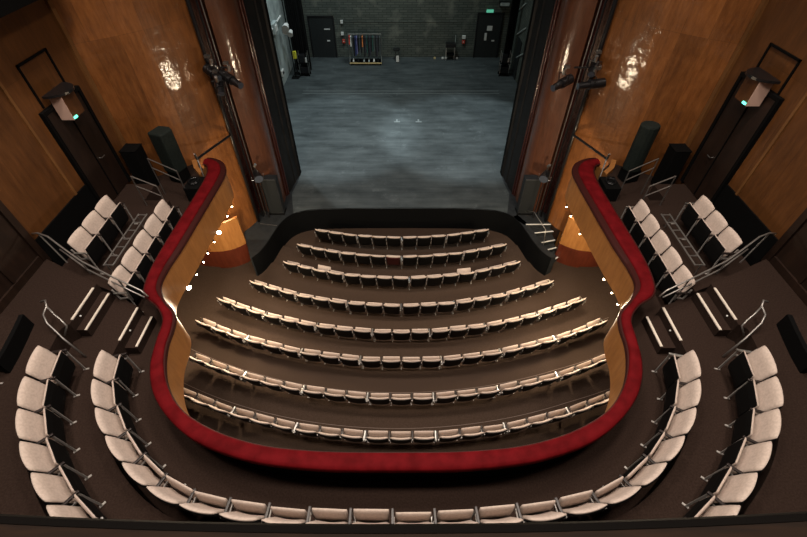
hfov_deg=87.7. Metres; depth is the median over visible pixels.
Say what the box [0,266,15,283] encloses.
trim
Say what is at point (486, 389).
seat cushion
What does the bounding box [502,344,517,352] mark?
seat cushion
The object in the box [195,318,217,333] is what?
seat
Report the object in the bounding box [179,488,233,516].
seat
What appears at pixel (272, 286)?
seat cushion
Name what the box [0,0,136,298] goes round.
wall
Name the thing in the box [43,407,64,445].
seat cushion
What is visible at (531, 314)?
seat cushion
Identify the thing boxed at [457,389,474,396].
seat cushion
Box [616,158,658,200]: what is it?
guard rail
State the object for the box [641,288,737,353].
steps
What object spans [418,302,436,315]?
seat
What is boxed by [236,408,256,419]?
seat cushion
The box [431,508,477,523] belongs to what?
seat
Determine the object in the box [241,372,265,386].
seat
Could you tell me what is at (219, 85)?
spotlight
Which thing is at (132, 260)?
seat
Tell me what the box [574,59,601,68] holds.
bracket
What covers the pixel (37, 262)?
baseboard
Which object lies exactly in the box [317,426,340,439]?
seat
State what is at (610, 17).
pipe
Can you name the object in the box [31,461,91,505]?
seat
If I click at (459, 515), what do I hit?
seat cushion
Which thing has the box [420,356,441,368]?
seat
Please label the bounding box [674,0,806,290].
wall
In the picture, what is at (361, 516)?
seat
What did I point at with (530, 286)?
seat cushion
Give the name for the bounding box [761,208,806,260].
trim
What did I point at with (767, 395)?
seat
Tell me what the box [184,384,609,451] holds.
floor
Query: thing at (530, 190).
speaker grille
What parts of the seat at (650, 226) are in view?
backrest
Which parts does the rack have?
board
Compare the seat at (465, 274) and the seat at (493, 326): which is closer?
the seat at (493, 326)
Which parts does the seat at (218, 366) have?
backrest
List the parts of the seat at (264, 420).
backrest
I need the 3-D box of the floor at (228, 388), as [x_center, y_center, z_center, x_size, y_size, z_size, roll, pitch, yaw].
[-0.150,4.431,10.546,16.000,0.065,7.728,0,46,0]
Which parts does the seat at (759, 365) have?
armrest, backrest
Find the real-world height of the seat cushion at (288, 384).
0.450 m
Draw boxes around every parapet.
[143,157,655,480]
[516,215,555,274]
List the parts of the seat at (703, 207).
backrest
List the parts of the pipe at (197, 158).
arm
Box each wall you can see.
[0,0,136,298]
[51,0,256,252]
[190,0,264,213]
[200,216,250,267]
[202,0,285,211]
[243,0,299,192]
[264,0,300,174]
[266,0,294,84]
[301,0,511,56]
[500,0,535,172]
[509,0,532,82]
[515,0,600,211]
[540,0,612,213]
[548,0,761,231]
[550,225,559,244]
[555,216,597,267]
[555,231,561,246]
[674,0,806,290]
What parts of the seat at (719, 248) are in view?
armrest, backrest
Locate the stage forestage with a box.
[292,171,508,212]
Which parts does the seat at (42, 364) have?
backrest, armrest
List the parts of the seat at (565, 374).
backrest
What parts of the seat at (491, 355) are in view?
backrest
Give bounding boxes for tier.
[0,259,102,515]
[0,317,17,371]
[61,291,176,520]
[62,184,171,299]
[614,291,739,519]
[636,184,749,298]
[705,259,806,514]
[793,317,806,343]
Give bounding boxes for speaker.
[148,126,190,183]
[260,175,286,214]
[515,175,540,214]
[617,121,660,183]
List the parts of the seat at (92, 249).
backrest, armrest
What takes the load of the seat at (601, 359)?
on the floor at (228, 388)
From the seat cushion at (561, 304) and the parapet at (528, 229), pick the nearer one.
the seat cushion at (561, 304)
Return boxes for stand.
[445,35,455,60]
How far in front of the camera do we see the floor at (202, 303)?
12.99 m
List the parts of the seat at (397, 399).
backrest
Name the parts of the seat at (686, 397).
leg, armrest, backrest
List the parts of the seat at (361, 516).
armrest, backrest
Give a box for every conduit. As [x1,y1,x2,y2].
[200,0,265,214]
[344,21,457,21]
[538,0,601,214]
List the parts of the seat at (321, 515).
armrest, backrest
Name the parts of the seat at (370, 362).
backrest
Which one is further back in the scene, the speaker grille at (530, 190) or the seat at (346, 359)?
the speaker grille at (530, 190)
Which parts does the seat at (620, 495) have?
armrest, backrest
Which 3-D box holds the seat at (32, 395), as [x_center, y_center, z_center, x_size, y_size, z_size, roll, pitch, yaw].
[-5.398,2.001,6.401,0.354,0.870,0.546,-17,49,-15]
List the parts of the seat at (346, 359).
backrest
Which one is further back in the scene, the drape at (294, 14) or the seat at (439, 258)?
the drape at (294, 14)
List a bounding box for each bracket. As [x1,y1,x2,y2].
[212,65,226,69]
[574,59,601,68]
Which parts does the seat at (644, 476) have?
armrest, backrest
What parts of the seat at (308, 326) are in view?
backrest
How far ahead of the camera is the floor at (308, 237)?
16.21 m
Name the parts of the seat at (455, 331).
backrest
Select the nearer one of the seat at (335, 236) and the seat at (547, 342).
the seat at (547, 342)
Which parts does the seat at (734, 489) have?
leg, armrest, backrest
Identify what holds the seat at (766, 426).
on the tier at (680, 481)
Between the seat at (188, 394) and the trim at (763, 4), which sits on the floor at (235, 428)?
the seat at (188, 394)
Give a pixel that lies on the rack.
(351, 60)
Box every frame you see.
[15,48,64,108]
[501,0,554,191]
[756,42,801,94]
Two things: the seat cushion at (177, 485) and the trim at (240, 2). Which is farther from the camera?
the trim at (240, 2)
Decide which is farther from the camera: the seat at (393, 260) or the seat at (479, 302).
the seat at (393, 260)
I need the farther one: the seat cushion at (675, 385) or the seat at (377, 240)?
the seat at (377, 240)
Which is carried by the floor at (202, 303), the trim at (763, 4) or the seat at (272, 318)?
the seat at (272, 318)
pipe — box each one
[185,0,259,221]
[193,134,230,176]
[195,0,263,216]
[540,0,606,216]
[544,0,617,221]
[573,134,609,179]
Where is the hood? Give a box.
[292,51,296,58]
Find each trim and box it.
[0,82,76,194]
[0,200,51,260]
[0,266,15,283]
[0,314,34,373]
[35,184,97,265]
[44,0,125,145]
[184,383,608,428]
[192,349,592,392]
[237,0,289,195]
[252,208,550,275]
[512,0,560,195]
[685,0,768,146]
[713,184,777,265]
[735,91,806,194]
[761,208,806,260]
[776,314,806,373]
[798,273,806,283]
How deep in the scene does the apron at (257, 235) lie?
15.22 m
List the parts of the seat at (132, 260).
backrest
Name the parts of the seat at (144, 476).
armrest, backrest, leg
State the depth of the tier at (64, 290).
7.25 m
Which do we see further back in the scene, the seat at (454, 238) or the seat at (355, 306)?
the seat at (454, 238)
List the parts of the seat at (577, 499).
armrest, backrest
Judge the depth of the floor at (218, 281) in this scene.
13.83 m
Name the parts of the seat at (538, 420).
backrest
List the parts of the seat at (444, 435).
backrest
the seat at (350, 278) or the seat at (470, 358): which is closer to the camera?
the seat at (470, 358)
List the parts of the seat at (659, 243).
backrest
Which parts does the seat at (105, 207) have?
backrest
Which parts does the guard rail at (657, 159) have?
post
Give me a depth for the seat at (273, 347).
11.88 m
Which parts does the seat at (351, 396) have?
backrest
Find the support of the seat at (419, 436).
on the floor at (235, 428)
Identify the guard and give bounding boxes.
[103,214,146,272]
[661,214,705,273]
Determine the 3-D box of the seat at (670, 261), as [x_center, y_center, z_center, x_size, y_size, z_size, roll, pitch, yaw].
[5.437,0.026,8.834,0.354,0.870,0.546,0,46,0]
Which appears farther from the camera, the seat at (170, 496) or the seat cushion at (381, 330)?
the seat cushion at (381, 330)
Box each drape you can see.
[284,0,311,69]
[502,0,520,65]
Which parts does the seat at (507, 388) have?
backrest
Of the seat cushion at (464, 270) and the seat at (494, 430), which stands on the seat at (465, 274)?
the seat cushion at (464, 270)
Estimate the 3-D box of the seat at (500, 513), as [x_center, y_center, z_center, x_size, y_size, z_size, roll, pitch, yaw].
[1.228,3.375,5.644,0.546,0.870,0.354,-3,46,-3]
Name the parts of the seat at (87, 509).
backrest, armrest, leg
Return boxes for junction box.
[271,20,280,65]
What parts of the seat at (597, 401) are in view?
backrest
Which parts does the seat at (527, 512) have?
armrest, backrest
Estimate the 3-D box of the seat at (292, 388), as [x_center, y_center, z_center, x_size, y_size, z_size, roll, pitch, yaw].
[-2.881,3.221,11.052,0.590,0.870,0.354,10,47,9]
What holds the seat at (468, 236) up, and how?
on the floor at (308, 237)
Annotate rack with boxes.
[348,34,381,64]
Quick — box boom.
[281,0,299,78]
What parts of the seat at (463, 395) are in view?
backrest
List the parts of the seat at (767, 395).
armrest, backrest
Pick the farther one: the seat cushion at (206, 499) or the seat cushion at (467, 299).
the seat cushion at (467, 299)
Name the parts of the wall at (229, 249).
panel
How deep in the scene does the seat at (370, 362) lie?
11.56 m
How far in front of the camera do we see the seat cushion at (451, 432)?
10.06 m
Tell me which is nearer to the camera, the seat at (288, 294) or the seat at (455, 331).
the seat at (455, 331)
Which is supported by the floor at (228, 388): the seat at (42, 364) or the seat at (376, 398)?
the seat at (376, 398)
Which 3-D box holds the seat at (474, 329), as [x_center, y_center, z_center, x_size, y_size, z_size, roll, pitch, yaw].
[2.146,1.869,12.519,0.590,0.870,0.354,-6,47,-5]
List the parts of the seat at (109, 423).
backrest, armrest, leg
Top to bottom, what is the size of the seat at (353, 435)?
0.870 m
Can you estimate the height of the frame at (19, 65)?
0.830 m
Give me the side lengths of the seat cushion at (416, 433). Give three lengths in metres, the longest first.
0.470 x 0.450 x 0.050 m
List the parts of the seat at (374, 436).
backrest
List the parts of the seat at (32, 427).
backrest, armrest, leg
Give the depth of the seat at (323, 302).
13.17 m
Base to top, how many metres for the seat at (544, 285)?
0.870 m
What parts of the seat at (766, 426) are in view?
leg, armrest, backrest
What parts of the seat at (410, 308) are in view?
backrest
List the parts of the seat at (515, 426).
backrest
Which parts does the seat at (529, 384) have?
backrest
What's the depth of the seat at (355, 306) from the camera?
13.02 m
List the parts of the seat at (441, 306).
backrest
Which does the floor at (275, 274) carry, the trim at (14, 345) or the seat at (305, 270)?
the seat at (305, 270)
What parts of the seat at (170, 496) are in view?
armrest, backrest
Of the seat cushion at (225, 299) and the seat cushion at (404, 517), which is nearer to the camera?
the seat cushion at (404, 517)
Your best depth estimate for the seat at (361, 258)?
14.65 m
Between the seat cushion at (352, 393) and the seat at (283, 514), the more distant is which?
the seat cushion at (352, 393)
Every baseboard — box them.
[0,256,43,313]
[769,256,806,305]
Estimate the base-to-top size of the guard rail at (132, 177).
1.263 m
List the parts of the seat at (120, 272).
backrest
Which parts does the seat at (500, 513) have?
armrest, backrest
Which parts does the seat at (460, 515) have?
armrest, backrest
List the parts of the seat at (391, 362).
backrest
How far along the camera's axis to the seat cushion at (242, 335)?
12.16 m
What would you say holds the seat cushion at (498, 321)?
on the seat at (493, 326)
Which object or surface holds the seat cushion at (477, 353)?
on the seat at (470, 358)
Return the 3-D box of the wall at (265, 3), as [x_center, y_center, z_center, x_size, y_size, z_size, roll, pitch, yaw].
[-6.335,-8.178,13.381,4.030,12.000,0.400,0,46,0]
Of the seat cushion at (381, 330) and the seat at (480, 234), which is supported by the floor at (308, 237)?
the seat at (480, 234)
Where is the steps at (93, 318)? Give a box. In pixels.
[70,288,156,353]
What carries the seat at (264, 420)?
on the floor at (235, 428)
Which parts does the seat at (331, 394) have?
backrest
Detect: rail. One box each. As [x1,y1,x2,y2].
[0,511,806,536]
[31,232,148,299]
[130,176,164,205]
[147,158,184,193]
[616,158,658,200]
[642,176,675,205]
[659,232,775,300]
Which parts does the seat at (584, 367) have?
backrest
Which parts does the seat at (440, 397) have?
backrest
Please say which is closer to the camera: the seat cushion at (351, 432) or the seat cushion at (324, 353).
the seat cushion at (351, 432)
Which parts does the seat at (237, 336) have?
backrest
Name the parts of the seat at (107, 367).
backrest, armrest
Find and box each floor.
[125,164,681,523]
[176,306,619,391]
[178,281,618,357]
[184,349,609,427]
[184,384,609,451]
[191,265,606,331]
[222,261,576,306]
[273,245,555,280]
[284,57,516,170]
[285,228,515,256]
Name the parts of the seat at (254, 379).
backrest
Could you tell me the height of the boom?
4.200 m
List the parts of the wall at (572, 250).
panel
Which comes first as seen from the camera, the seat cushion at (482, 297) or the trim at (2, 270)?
the trim at (2, 270)
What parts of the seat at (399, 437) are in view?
backrest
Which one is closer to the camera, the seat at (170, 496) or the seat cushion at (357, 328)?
the seat at (170, 496)
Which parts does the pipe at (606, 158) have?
arm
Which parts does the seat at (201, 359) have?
backrest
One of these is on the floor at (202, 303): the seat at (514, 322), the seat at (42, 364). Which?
the seat at (514, 322)
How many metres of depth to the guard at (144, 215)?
8.99 m
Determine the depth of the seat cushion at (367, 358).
11.57 m
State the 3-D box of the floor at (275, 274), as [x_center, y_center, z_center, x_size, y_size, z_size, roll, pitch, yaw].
[-0.150,2.837,12.423,16.000,0.065,12.626,0,46,0]
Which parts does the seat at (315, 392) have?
backrest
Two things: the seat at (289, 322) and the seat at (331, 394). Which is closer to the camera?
the seat at (331, 394)
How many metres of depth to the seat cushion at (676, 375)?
6.99 m
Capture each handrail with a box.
[40,299,85,356]
[722,300,768,356]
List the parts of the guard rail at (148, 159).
post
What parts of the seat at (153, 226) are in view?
backrest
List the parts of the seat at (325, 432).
backrest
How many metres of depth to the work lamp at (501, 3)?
24.23 m
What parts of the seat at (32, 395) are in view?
backrest, armrest, leg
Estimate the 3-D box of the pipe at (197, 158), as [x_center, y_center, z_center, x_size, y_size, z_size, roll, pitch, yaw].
[-5.534,-3.385,12.177,0.282,0.718,2.156,3,46,3]
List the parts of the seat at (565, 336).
backrest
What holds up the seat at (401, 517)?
on the floor at (602, 461)
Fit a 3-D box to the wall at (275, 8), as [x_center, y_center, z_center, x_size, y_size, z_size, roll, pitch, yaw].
[-6.900,-12.613,18.294,0.300,11.000,12.700,0,46,0]
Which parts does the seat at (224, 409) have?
backrest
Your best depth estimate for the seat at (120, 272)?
8.34 m
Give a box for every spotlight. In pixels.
[203,54,221,79]
[211,69,225,95]
[218,61,243,88]
[550,65,573,91]
[576,66,605,89]
[587,50,601,76]
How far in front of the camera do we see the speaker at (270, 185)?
15.21 m
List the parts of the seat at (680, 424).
leg, armrest, backrest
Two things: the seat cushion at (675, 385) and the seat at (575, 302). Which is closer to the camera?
the seat cushion at (675, 385)
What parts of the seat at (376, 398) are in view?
backrest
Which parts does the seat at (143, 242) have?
backrest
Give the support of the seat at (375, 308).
on the floor at (218, 281)
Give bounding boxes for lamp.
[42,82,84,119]
[253,169,263,181]
[292,51,299,74]
[499,1,509,5]
[539,169,549,182]
[735,67,780,105]
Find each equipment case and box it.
[183,177,204,200]
[598,177,620,200]
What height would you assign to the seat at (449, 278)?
0.870 m
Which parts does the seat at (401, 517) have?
armrest, backrest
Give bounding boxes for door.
[38,85,130,201]
[307,16,337,57]
[473,13,503,57]
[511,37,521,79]
[680,71,784,203]
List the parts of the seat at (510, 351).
backrest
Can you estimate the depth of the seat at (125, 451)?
6.11 m
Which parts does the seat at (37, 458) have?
backrest, armrest, leg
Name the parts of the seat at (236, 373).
backrest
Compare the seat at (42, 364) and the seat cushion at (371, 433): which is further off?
the seat cushion at (371, 433)
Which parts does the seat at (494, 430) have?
backrest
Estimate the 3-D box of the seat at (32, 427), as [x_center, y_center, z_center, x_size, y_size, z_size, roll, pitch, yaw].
[-5.147,2.333,6.085,0.354,0.870,0.546,-26,52,-23]
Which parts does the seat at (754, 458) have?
leg, armrest, backrest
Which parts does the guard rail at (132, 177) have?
post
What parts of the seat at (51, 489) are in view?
backrest, armrest, leg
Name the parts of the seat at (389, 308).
backrest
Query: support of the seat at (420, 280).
on the floor at (275, 274)
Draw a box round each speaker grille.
[261,181,282,211]
[519,181,539,211]
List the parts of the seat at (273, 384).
backrest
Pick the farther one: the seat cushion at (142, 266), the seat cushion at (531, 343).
the seat cushion at (531, 343)
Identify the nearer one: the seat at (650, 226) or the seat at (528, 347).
the seat at (650, 226)
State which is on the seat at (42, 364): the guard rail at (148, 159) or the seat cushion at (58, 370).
the seat cushion at (58, 370)
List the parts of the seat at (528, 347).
backrest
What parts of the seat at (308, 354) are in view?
backrest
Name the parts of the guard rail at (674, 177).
post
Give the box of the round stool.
[393,48,399,59]
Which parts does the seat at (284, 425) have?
backrest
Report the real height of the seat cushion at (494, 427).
0.450 m
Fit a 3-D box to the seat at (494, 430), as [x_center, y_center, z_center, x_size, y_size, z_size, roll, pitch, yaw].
[2.173,3.994,10.226,0.590,0.870,0.354,-5,47,-5]
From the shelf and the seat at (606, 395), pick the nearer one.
the seat at (606, 395)
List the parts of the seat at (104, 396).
backrest, armrest, leg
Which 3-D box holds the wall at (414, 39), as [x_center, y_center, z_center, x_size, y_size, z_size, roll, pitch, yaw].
[-0.150,-17.320,22.777,16.800,11.000,0.300,0,46,0]
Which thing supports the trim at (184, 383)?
on the floor at (235, 428)
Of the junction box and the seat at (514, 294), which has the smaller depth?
the seat at (514, 294)
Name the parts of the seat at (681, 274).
backrest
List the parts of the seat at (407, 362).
backrest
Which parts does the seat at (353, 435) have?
backrest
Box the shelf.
[350,59,380,61]
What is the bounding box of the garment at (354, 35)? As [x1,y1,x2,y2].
[354,35,356,55]
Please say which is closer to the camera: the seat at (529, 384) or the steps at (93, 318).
the steps at (93, 318)
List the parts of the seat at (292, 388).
backrest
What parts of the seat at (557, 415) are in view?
backrest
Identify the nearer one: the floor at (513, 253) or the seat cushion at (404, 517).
the seat cushion at (404, 517)
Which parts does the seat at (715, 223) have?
backrest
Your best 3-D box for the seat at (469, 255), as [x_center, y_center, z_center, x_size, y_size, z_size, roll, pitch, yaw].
[2.337,-0.418,14.966,0.546,0.870,0.354,-11,47,-10]
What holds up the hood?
attached to the lamp at (294, 54)
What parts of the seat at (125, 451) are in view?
armrest, backrest, leg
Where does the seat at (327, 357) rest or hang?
on the floor at (215, 346)
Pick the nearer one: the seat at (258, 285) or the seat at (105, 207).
the seat at (105, 207)
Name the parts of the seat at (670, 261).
backrest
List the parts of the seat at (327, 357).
backrest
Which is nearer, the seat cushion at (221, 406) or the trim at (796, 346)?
the trim at (796, 346)
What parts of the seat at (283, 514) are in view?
armrest, backrest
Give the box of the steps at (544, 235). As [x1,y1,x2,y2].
[526,211,557,261]
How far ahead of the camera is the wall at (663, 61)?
10.54 m
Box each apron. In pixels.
[244,171,301,275]
[502,176,551,227]
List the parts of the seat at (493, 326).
backrest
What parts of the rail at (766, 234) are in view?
post, post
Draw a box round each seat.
[15,404,76,445]
[17,376,79,417]
[19,433,79,475]
[25,345,88,388]
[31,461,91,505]
[46,490,106,518]
[67,226,114,273]
[82,210,127,246]
[91,377,137,414]
[93,350,143,390]
[95,195,137,229]
[95,403,141,441]
[105,428,150,465]
[108,265,144,311]
[121,246,153,281]
[122,451,170,487]
[133,229,163,263]
[144,214,172,245]
[147,472,200,505]
[154,199,181,229]
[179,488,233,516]
[184,388,200,400]
[189,353,213,368]
[189,393,217,408]
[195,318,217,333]
[204,359,229,374]
[208,400,238,416]
[210,324,232,339]
[216,296,236,310]
[219,497,269,522]
[221,365,248,381]
[226,329,253,347]
[229,407,256,422]
[231,301,251,315]
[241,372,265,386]
[244,335,266,349]
[246,306,271,324]
[249,279,268,292]
[249,412,275,427]
[260,376,282,391]
[261,340,283,354]
[261,502,306,522]
[263,284,282,297]
[263,312,283,325]
[271,417,301,434]
[279,288,301,305]
[279,344,305,360]
[280,316,300,328]
[280,381,308,397]
[283,261,300,273]
[294,422,318,436]
[296,292,314,305]
[296,319,320,335]
[297,244,313,256]
[297,264,314,276]
[300,348,320,361]
[302,385,324,398]
[305,506,348,523]
[310,246,326,259]
[311,264,330,280]
[312,295,330,308]
[315,229,330,241]
[316,323,335,335]
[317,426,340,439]
[319,351,339,363]
[323,388,344,401]
[324,249,341,261]
[327,270,347,284]
[328,231,343,243]
[328,298,350,313]
[334,325,352,337]
[339,353,362,368]
[340,251,356,264]
[340,428,365,442]
[342,233,359,247]
[344,273,359,285]
[344,390,369,404]
[347,301,364,313]
[348,507,389,523]
[352,327,373,341]
[355,253,370,266]
[357,235,371,246]
[359,275,375,287]
[360,356,379,368]
[365,302,382,314]
[365,430,387,442]
[368,392,388,404]
[370,254,384,266]
[371,236,385,248]
[373,329,390,341]
[376,275,391,288]
[380,356,399,369]
[382,303,401,316]
[385,255,401,267]
[386,236,401,249]
[388,431,411,443]
[389,393,410,405]
[391,329,409,341]
[391,508,432,523]
[392,276,409,288]
[401,255,417,268]
[401,357,420,369]
[402,236,416,246]
[402,303,419,316]
[409,275,426,289]
[410,329,429,341]
[411,392,433,404]
[411,430,436,442]
[415,236,430,248]
[416,255,432,268]
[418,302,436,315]
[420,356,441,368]
[424,274,442,287]
[429,234,445,248]
[429,327,449,341]
[430,253,447,266]
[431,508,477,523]
[433,391,456,404]
[435,301,455,314]
[436,429,460,442]
[440,273,458,287]
[440,354,462,368]
[444,233,461,247]
[444,252,463,264]
[446,325,467,339]
[453,298,473,313]
[453,389,478,402]
[455,268,474,285]
[457,231,474,245]
[457,426,483,440]
[459,249,478,264]
[459,352,482,366]
[463,323,486,337]
[468,296,490,311]
[470,229,488,243]
[470,267,491,283]
[470,504,523,522]
[473,246,492,261]
[473,385,499,400]
[477,348,502,363]
[480,422,506,437]
[482,320,505,335]
[484,264,505,280]
[484,292,507,308]
[486,243,506,259]
[494,381,521,397]
[497,344,522,360]
[498,260,519,276]
[498,316,522,332]
[501,288,524,304]
[502,419,530,433]
[510,500,566,522]
[513,378,541,393]
[514,340,540,357]
[515,284,539,301]
[515,312,539,328]
[525,413,552,429]
[530,279,553,296]
[531,307,556,324]
[531,336,558,352]
[536,371,560,386]
[545,407,572,423]
[546,302,571,319]
[549,331,576,347]
[554,490,606,519]
[555,366,580,381]
[560,296,586,314]
[564,401,593,416]
[569,325,592,339]
[573,360,598,375]
[579,476,640,510]
[584,318,607,333]
[585,394,608,410]
[589,354,606,368]
[602,391,609,403]
[602,456,666,487]
[621,199,649,232]
[624,432,684,469]
[631,214,659,247]
[640,229,670,265]
[640,406,696,447]
[649,246,682,286]
[651,350,700,400]
[651,379,700,423]
[659,265,694,303]
[671,195,714,239]
[681,466,757,508]
[683,495,740,517]
[691,210,727,256]
[700,437,771,481]
[703,226,742,273]
[714,345,776,399]
[716,408,780,454]
[725,376,783,427]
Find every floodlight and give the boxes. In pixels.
[251,163,269,217]
[533,164,550,217]
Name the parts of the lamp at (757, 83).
panel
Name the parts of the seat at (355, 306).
backrest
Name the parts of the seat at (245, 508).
armrest, backrest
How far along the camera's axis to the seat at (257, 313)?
12.76 m
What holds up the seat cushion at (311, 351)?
on the seat at (308, 354)
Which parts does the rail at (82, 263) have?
post, post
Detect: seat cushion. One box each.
[42,379,61,417]
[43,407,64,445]
[45,437,62,466]
[50,350,64,388]
[59,465,75,493]
[74,494,96,517]
[84,234,97,260]
[112,380,116,405]
[113,355,126,390]
[116,405,130,432]
[127,431,146,462]
[135,254,147,281]
[144,454,170,485]
[166,475,200,501]
[194,491,233,510]
[196,353,213,365]
[198,393,217,407]
[203,318,217,328]
[212,360,229,371]
[216,401,232,411]
[217,324,231,333]
[223,297,236,304]
[229,366,243,376]
[231,499,269,515]
[233,330,246,338]
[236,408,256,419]
[237,302,249,308]
[247,373,265,381]
[250,336,264,342]
[252,307,264,314]
[256,413,275,423]
[266,377,282,385]
[267,340,282,347]
[268,312,282,317]
[269,284,281,289]
[271,506,306,519]
[277,418,295,428]
[284,288,296,295]
[285,345,300,352]
[286,381,302,390]
[300,423,318,431]
[301,320,315,326]
[304,349,320,355]
[307,385,324,393]
[312,508,348,521]
[318,264,330,278]
[320,323,334,328]
[321,426,340,434]
[323,351,339,357]
[327,389,344,396]
[332,298,346,303]
[337,325,352,331]
[342,354,358,360]
[344,428,363,436]
[348,391,365,397]
[355,327,370,331]
[363,357,379,359]
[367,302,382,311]
[368,431,387,436]
[371,393,388,397]
[375,329,390,331]
[383,356,399,360]
[391,431,410,437]
[392,394,409,397]
[396,512,430,522]
[403,357,419,360]
[412,329,427,331]
[413,393,431,397]
[414,431,433,436]
[421,302,435,304]
[422,356,439,359]
[432,327,447,330]
[436,391,453,398]
[437,509,473,521]
[438,429,457,436]
[443,354,459,359]
[450,325,464,331]
[456,298,470,303]
[457,268,470,273]
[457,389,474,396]
[461,426,479,434]
[463,352,479,359]
[468,323,482,329]
[473,296,486,300]
[478,386,495,392]
[478,504,514,519]
[482,349,498,355]
[483,424,502,432]
[487,320,501,326]
[499,381,516,390]
[502,316,518,328]
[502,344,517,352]
[506,288,519,295]
[507,419,525,428]
[517,500,555,516]
[518,340,535,353]
[519,378,536,385]
[520,284,533,296]
[520,312,534,317]
[526,413,545,423]
[535,279,547,285]
[537,307,550,314]
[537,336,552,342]
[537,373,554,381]
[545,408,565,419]
[553,302,565,308]
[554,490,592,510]
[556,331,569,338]
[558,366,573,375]
[566,297,579,304]
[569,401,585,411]
[572,325,585,332]
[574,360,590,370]
[585,318,599,328]
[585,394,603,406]
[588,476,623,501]
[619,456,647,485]
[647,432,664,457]
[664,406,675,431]
[673,354,680,380]
[673,380,678,405]
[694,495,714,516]
[699,466,731,500]
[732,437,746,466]
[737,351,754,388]
[747,408,754,437]
[751,379,758,408]
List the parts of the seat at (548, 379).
backrest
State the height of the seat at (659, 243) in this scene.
0.870 m
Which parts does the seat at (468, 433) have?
backrest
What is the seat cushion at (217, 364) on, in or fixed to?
on the seat at (218, 366)
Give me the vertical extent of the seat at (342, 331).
0.870 m
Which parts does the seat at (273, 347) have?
backrest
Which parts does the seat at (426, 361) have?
backrest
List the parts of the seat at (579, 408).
backrest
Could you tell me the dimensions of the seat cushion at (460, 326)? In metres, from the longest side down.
0.470 x 0.450 x 0.050 m
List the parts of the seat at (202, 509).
armrest, backrest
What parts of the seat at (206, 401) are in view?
backrest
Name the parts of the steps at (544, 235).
handrail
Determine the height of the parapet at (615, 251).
0.900 m
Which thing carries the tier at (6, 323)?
on the tier at (64, 290)
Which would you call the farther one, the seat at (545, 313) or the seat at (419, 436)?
the seat at (545, 313)
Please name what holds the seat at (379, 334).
on the floor at (202, 303)
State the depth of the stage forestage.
16.90 m
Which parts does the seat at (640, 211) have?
backrest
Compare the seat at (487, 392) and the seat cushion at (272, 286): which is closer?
the seat at (487, 392)
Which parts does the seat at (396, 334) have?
backrest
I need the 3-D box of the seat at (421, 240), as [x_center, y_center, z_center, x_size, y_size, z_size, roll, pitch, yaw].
[0.731,-0.964,15.576,0.546,0.870,0.354,-3,46,-3]
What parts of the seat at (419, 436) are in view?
backrest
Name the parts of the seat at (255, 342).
backrest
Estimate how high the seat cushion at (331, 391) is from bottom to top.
0.450 m
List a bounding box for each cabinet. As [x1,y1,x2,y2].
[119,143,159,185]
[651,143,691,184]
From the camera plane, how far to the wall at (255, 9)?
14.27 m
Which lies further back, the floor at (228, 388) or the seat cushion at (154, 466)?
the floor at (228, 388)
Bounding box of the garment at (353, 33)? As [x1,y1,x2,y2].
[353,33,355,55]
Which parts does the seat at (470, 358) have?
backrest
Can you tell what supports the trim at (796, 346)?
attached to the tier at (801, 322)
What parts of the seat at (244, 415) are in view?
backrest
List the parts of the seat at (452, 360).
backrest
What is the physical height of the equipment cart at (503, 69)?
1.299 m
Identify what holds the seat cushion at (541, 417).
on the seat at (538, 420)
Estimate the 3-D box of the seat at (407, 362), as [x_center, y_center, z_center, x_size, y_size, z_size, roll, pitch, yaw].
[0.192,2.667,11.669,0.546,0.870,0.354,0,46,0]
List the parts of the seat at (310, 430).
backrest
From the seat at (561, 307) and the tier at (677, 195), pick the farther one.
the seat at (561, 307)
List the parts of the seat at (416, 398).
backrest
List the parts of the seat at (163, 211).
backrest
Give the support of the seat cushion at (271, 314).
on the seat at (272, 318)
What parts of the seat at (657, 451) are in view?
leg, armrest, backrest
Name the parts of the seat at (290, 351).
backrest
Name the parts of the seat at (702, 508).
backrest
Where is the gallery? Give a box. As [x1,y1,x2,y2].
[0,0,37,17]
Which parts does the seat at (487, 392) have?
backrest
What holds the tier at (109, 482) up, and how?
on the floor at (602, 461)
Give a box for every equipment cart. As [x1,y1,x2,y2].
[297,52,310,75]
[498,50,511,75]
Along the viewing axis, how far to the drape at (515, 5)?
23.30 m
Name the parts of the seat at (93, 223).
backrest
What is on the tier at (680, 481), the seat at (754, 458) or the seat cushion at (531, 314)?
the seat at (754, 458)
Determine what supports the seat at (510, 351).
on the floor at (215, 346)
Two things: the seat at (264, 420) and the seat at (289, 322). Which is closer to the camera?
the seat at (264, 420)
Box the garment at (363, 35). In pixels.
[363,35,365,56]
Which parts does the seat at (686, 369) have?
armrest, backrest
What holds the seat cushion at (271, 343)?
on the seat at (273, 347)

